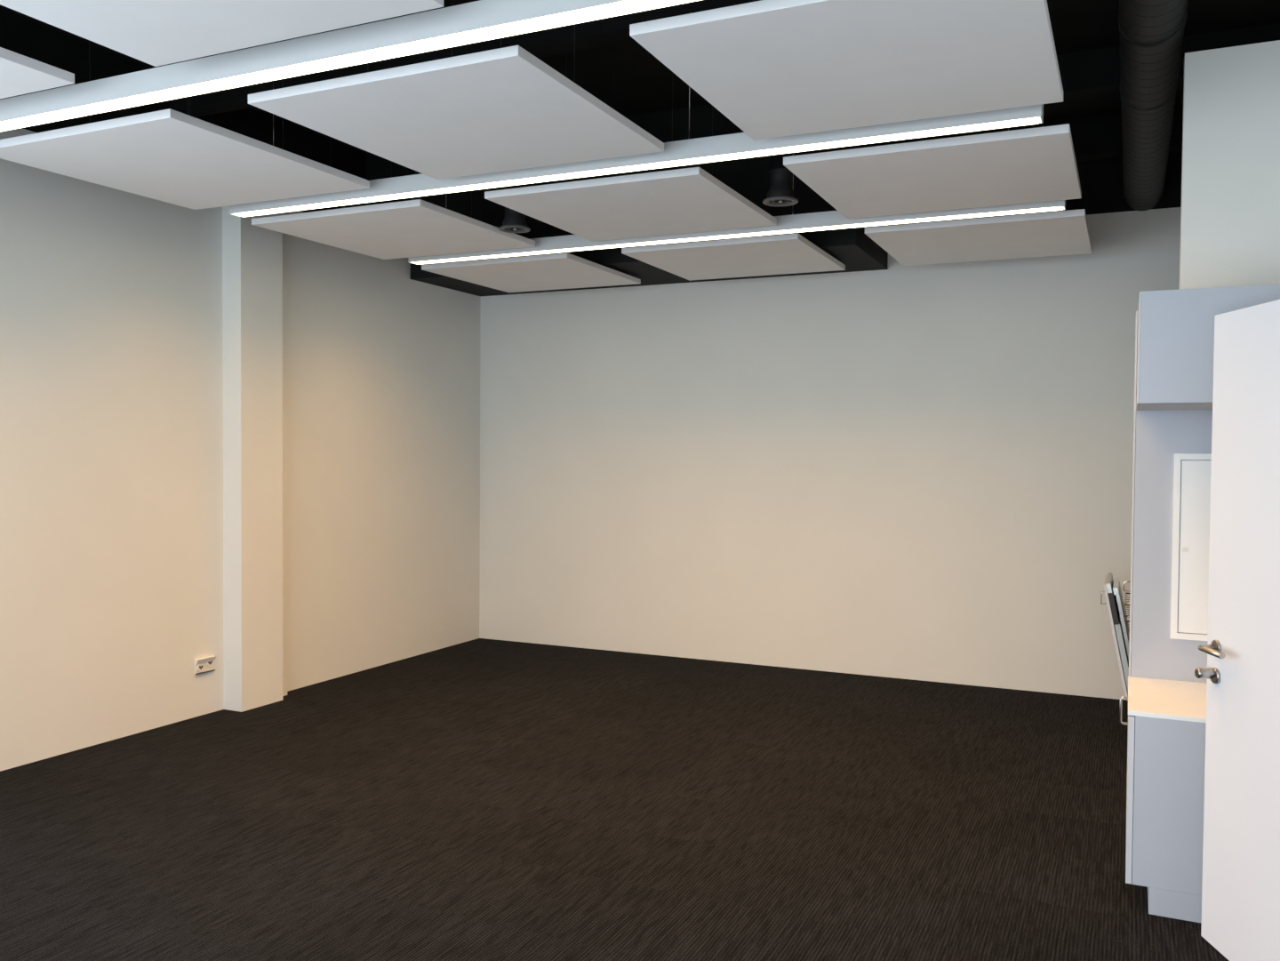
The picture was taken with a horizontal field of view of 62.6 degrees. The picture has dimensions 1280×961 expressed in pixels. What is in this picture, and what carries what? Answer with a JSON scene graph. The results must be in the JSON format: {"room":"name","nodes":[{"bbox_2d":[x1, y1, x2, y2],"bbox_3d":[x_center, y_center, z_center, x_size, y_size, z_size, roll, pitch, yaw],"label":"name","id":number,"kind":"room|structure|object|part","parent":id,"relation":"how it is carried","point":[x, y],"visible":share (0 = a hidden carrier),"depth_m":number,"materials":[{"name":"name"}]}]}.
{"room":"empty office room","nodes":[
{"label":"empty office room","id":0,"kind":"room"},
{"bbox_2d":[0,128,480,771],"bbox_3d":[-3.232,-0.159,5.197,0.150,3.200,8.496,1,2,25],"label":"wall","id":1,"kind":"structure","parent":0,"point":[111,346],"depth_m":6.14,"materials":[{"name":"paint"}]},
{"bbox_2d":[194,655,215,674],"bbox_3d":[-2.621,1.114,6.352,0.028,0.092,0.145,1,2,25],"label":"power socket","id":2,"kind":"object","parent":1,"relation":"attached to","point":[206,664],"visible":1,"depth_m":6.34,"materials":[{"name":"beige plastic"}]},
{"bbox_3d":[-2.618,1.084,6.350,0.023,0.028,0.137,1,2,25],"label":"lid","id":3,"kind":"part","parent":2,"relation":"part of","materials":[{"name":"beige plastic"}]},
{"bbox_2d":[222,205,287,711],"bbox_3d":[-2.394,-0.190,6.640,0.150,3.200,0.466,1,2,25],"label":"wall pillar","id":4,"kind":"structure","parent":0,"point":[254,258],"depth_m":6.50,"materials":[{"name":"paint"}]},
{"bbox_2d":[0,638,1228,960],"bbox_3d":[0.087,1.556,3.689,7.500,0.100,8.796,1,2,25],"label":"floor","id":5,"kind":"structure","parent":0,"point":[478,799],"depth_m":4.51,"materials":[{"name":"carpet"}]},
{"bbox_2d":[1100,572,1130,696],"bbox_3d":[3.096,1.001,6.083,0.794,0.930,0.600,1,2,25],"label":"ladder","id":6,"kind":"object","parent":5,"relation":"on","point":[1116,607],"visible":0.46,"depth_m":5.95,"materials":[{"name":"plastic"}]},
{"bbox_3d":[2.653,0.670,6.017,0.035,0.078,0.007,1,2,25],"label":"handle","id":7,"kind":"part","parent":6,"relation":"part of","materials":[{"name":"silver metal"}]},
{"bbox_3d":[2.800,0.718,6.215,0.061,0.182,0.594,1,2,25],"label":"control panel","id":8,"kind":"part","parent":6,"relation":"part of","materials":[{"name":"plastic"}]},
{"bbox_3d":[2.854,1.013,6.196,0.109,0.417,0.590,1,2,25],"label":"door","id":9,"kind":"part","parent":6,"relation":"part of","materials":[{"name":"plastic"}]},
{"bbox_2d":[1124,604,1129,617],"bbox_3d":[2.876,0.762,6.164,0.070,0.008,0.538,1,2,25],"label":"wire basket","id":10,"kind":"object","parent":6,"relation":"on","point":[1124,604],"depth_m":6.13,"materials":[{"name":"silver metal"}]},
{"bbox_2d":[1124,592,1130,605],"bbox_3d":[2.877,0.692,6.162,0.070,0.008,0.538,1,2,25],"label":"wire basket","id":11,"kind":"object","parent":6,"relation":"on","point":[1128,604],"depth_m":6.14,"materials":[{"name":"silver metal"}]},
{"bbox_2d":[1119,696,1205,922],"bbox_3d":[2.128,1.170,3.870,0.676,0.692,0.640,1,2,25],"label":"base cabinet","id":12,"kind":"object","parent":5,"relation":"on","point":[1166,757],"visible":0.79,"depth_m":3.66,"materials":[{"name":"grey laminate"}]},
{"bbox_3d":[1.888,0.898,4.106,0.033,0.111,0.011,1,2,25],"label":"handle","id":13,"kind":"part","parent":12,"relation":"part of","materials":[{"name":"metal"}]},
{"bbox_3d":[1.859,1.119,3.993,0.020,0.593,0.636,1,2,25],"label":"door","id":14,"kind":"part","parent":12,"relation":"part of","materials":[{"name":"grey laminate"}]},
{"bbox_2d":[1128,676,1206,722],"bbox_3d":[2.144,0.817,3.854,0.647,0.016,0.641,1,2,25],"label":"countertop","id":15,"kind":"structure","parent":12,"relation":"on","point":[1173,700],"depth_m":3.88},
{"bbox_2d":[1126,311,1212,792],"bbox_3d":[2.406,0.410,4.398,0.644,2.188,0.614,1,2,25],"label":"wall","id":16,"kind":"structure","parent":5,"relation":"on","point":[1157,435],"depth_m":4.21,"materials":[{"name":"white paint"}]},
{"bbox_3d":[2.121,0.354,4.537,0.006,2.088,0.596,1,2,25],"label":"door","id":17,"kind":"part","parent":16,"relation":"part of","materials":[{"name":"white paint"}]},
{"bbox_3d":[2.332,0.265,4.099,0.462,0.738,0.016,1,2,25],"label":"electrical cabinet","id":18,"kind":"part","parent":16,"relation":"part of","materials":[{"name":"white metal"}]},
{"bbox_2d":[0,0,1279,225],"bbox_3d":[0.114,-2.018,3.596,7.500,0.650,8.796,1,2,25],"label":"ceiling","id":19,"kind":"structure","parent":0,"point":[642,84],"depth_m":5.86,"materials":[{"name":"black paint"}]},
{"bbox_2d":[0,47,74,98],"bbox_3d":[-2.734,-1.823,3.367,1.161,0.890,1.164,1,2,25],"label":"acoustic panel","id":20,"kind":"object","parent":19,"relation":"hanging from","point":[20,74],"visible":1,"depth_m":3.60,"materials":[{"name":"fabric"}]},
{"bbox_2d":[0,59,369,209],"bbox_3d":[-2.073,-1.855,4.787,1.161,0.890,1.168,1,2,25],"label":"acoustic panel","id":21,"kind":"object","parent":19,"relation":"hanging from","point":[170,156],"visible":0.91,"depth_m":4.65,"materials":[{"name":"fabric"}]},
{"bbox_2d":[0,0,443,66],"bbox_3d":[-1.327,-1.796,2.712,1.157,0.890,1.164,1,2,25],"label":"acoustic panel","id":22,"kind":"object","parent":19,"relation":"hanging from","point":[156,33],"visible":1,"depth_m":3.10,"materials":[{"name":"fabric"}]},
{"bbox_2d":[0,0,701,131],"bbox_3d":[-0.973,-1.803,3.391,4.050,0.905,0.088,1,2,25],"label":"linear light","id":23,"kind":"object","parent":19,"relation":"hanging from","point":[481,20],"visible":1,"depth_m":3.40,"materials":[{"name":"white"}]},
{"bbox_2d":[251,136,535,259],"bbox_3d":[-1.414,-1.887,6.200,1.161,0.890,1.163,1,2,25],"label":"acoustic panel","id":24,"kind":"object","parent":19,"relation":"hanging from","point":[419,228],"visible":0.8,"depth_m":6.06,"materials":[{"name":"fabric"}]},
{"bbox_2d":[248,0,663,179],"bbox_3d":[-0.665,-1.828,4.132,1.157,0.890,1.168,1,2,25],"label":"acoustic panel","id":25,"kind":"object","parent":19,"relation":"hanging from","point":[500,109],"visible":1,"depth_m":3.97,"materials":[{"name":"fabric"}]},
{"bbox_2d":[170,0,760,117],"bbox_3d":[0.611,-2.165,4.599,7.250,0.200,0.140,1,2,25],"label":"trim","id":26,"kind":"structure","parent":19,"relation":"attached to","point":[612,30],"depth_m":5.13,"materials":[{"name":"black paint"}]},
{"bbox_2d":[499,184,530,232],"bbox_3d":[-0.719,-1.880,6.057,0.180,0.875,0.180,1,2,25],"label":"outlet","id":27,"kind":"object","parent":19,"relation":"hanging from","point":[514,221],"visible":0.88,"depth_m":6.02,"materials":[{"name":"grey metal"}]},
{"bbox_2d":[421,181,640,292],"bbox_3d":[-0.758,-1.919,7.610,1.161,0.890,1.142,1,2,25],"label":"acoustic panel","id":28,"kind":"object","parent":19,"relation":"hanging from","point":[564,270],"visible":0.91,"depth_m":7.46,"materials":[{"name":"fabric"}]},
{"bbox_2d":[484,71,776,241],"bbox_3d":[-0.007,-1.859,5.545,1.157,0.890,1.163,1,2,25],"label":"acoustic panel","id":29,"kind":"object","parent":19,"relation":"hanging from","point":[686,200],"visible":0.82,"depth_m":5.40,"materials":[{"name":"fabric"}]},
{"bbox_2d":[229,2,1043,216],"bbox_3d":[-0.330,-1.834,4.773,4.050,0.905,0.088,1,2,25],"label":"linear light","id":30,"kind":"object","parent":19,"relation":"hanging from","point":[734,146],"visible":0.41,"depth_m":4.52,"materials":[{"name":"white metal"}]},
{"bbox_2d":[232,117,1038,216],"bbox_3d":[-0.331,-1.385,4.784,4.014,0.007,0.079,1,2,25],"label":"diffuser","id":31,"kind":"object","parent":30,"relation":"attached to","point":[971,124],"depth_m":4.58,"materials":[{"name":"white plastic"}]},
{"bbox_2d":[621,165,845,280],"bbox_3d":[0.650,-1.891,6.955,1.157,0.890,1.142,1,2,25],"label":"acoustic panel","id":32,"kind":"object","parent":19,"relation":"hanging from","point":[786,253],"visible":0.89,"depth_m":6.81,"materials":[{"name":"fabric"}]},
{"bbox_2d":[408,127,1065,264],"bbox_3d":[0.319,-1.865,6.164,4.050,0.905,0.088,1,2,25],"label":"linear light","id":33,"kind":"object","parent":19,"relation":"hanging from","point":[832,220],"visible":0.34,"depth_m":5.95,"materials":[{"name":"white metal"}]},
{"bbox_2d":[412,206,1062,263],"bbox_3d":[0.317,-1.417,6.175,4.014,0.007,0.079,1,2,25],"label":"diffuser","id":34,"kind":"object","parent":33,"relation":"attached to","point":[989,211],"depth_m":6.01,"materials":[{"name":"white plastic"}]},
{"bbox_2d":[762,152,798,206],"bbox_3d":[0.718,-1.851,5.345,0.180,0.875,0.180,1,2,25],"label":"outlet","id":35,"kind":"object","parent":19,"relation":"hanging from","point":[780,192],"visible":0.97,"depth_m":5.30,"materials":[{"name":"grey metal"}]},
{"bbox_2d":[365,23,1279,180],"bbox_3d":[1.329,-2.200,6.140,7.250,0.200,0.140,1,2,25],"label":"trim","id":36,"kind":"structure","parent":19,"relation":"attached to","point":[1096,72],"depth_m":5.62,"materials":[{"name":"black paint"}]},
{"bbox_2d":[629,0,1063,140],"bbox_3d":[0.745,-1.800,3.475,1.165,0.890,1.168,1,2,25],"label":"acoustic panel","id":37,"kind":"object","parent":19,"relation":"hanging from","point":[774,68],"visible":1,"depth_m":3.37,"materials":[{"name":"fabric"}]},
{"bbox_2d":[783,123,1081,218],"bbox_3d":[1.404,-1.832,4.889,1.165,0.890,1.163,1,2,25],"label":"acoustic panel","id":38,"kind":"object","parent":19,"relation":"hanging from","point":[1036,164],"visible":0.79,"depth_m":4.73,"materials":[{"name":"fabric"}]},
{"bbox_2d":[864,135,1091,265],"bbox_3d":[2.061,-1.863,6.298,1.165,0.890,1.142,1,2,25],"label":"acoustic panel","id":39,"kind":"object","parent":19,"relation":"hanging from","point":[1061,232],"visible":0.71,"depth_m":6.15,"materials":[{"name":"fabric"}]},
{"bbox_2d":[878,104,1183,161],"bbox_3d":[1.814,-2.198,7.183,7.250,0.250,0.140,1,2,25],"label":"trim","id":40,"kind":"structure","parent":19,"relation":"attached to","point":[1099,136],"depth_m":6.62,"materials":[{"name":"black paint"}]},
{"bbox_2d":[1118,0,1188,210],"bbox_3d":[1.473,-1.941,2.970,0.247,0.572,8.486,1,2,25],"label":"ventilation duct","id":41,"kind":"object","parent":19,"relation":"hanging from","point":[1151,32],"visible":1,"depth_m":4.62,"materials":[{"name":"black metal"}]},
{"bbox_2d":[479,207,1181,700],"bbox_3d":[1.924,-0.181,7.564,7.500,3.200,0.150,1,2,25],"label":"wall","id":42,"kind":"structure","parent":0,"point":[916,472],"depth_m":7.71,"materials":[{"name":"paint"}]},
{"bbox_2d":[410,142,887,295],"bbox_3d":[0.004,-1.941,7.803,3.453,0.823,0.966,1,2,25],"label":"ceiling","id":43,"kind":"structure","parent":42,"relation":"attached to","point":[748,177],"depth_m":7.36,"materials":[{"name":"black paint"}]},
{"bbox_2d":[1179,40,1279,289],"bbox_3d":[3.137,-1.169,3.767,2.132,1.010,0.080,1,2,25],"label":"wall","id":44,"kind":"structure","parent":0,"point":[1230,212],"depth_m":4.11,"materials":[{"name":"paint"}]},
{"bbox_3d":[2.066,-0.055,2.730,0.120,3.200,8.496,1,2,25],"label":"wall","id":45,"kind":"structure","parent":0,"visible":0},
{"bbox_2d":[1136,284,1279,410],"bbox_3d":[2.161,-0.464,3.818,0.641,0.388,0.640,1,2,25],"label":"upper cabinet","id":46,"kind":"object","parent":45,"relation":"attached to","point":[1176,327],"visible":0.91,"depth_m":3.61,"materials":[{"name":"grey laminate"}]},
{"bbox_3d":[1.872,-0.469,3.952,0.004,0.388,0.637,1,2,25],"label":"door","id":47,"kind":"part","parent":46,"relation":"part of","materials":[{"name":"grey laminate"}]},
{"bbox_2d":[1194,299,1279,960],"bbox_3d":[1.909,0.500,3.032,0.182,2.060,0.901,0,1,-2],"label":"door","id":48,"kind":"structure","parent":45,"relation":"in","point":[1241,888],"depth_m":3.27,"materials":[{"name":"white paint"}]},
{"bbox_3d":[1.839,0.627,3.424,0.056,0.035,0.035,0,1,1],"label":"lock knob","id":49,"kind":"part","parent":48,"relation":"part of","materials":[{"name":"metal"}]},
{"bbox_3d":[1.839,0.545,3.358,0.060,0.020,0.148,0,1,1],"label":"lever","id":50,"kind":"part","parent":48,"relation":"part of","materials":[{"name":"metal"}]}
]}

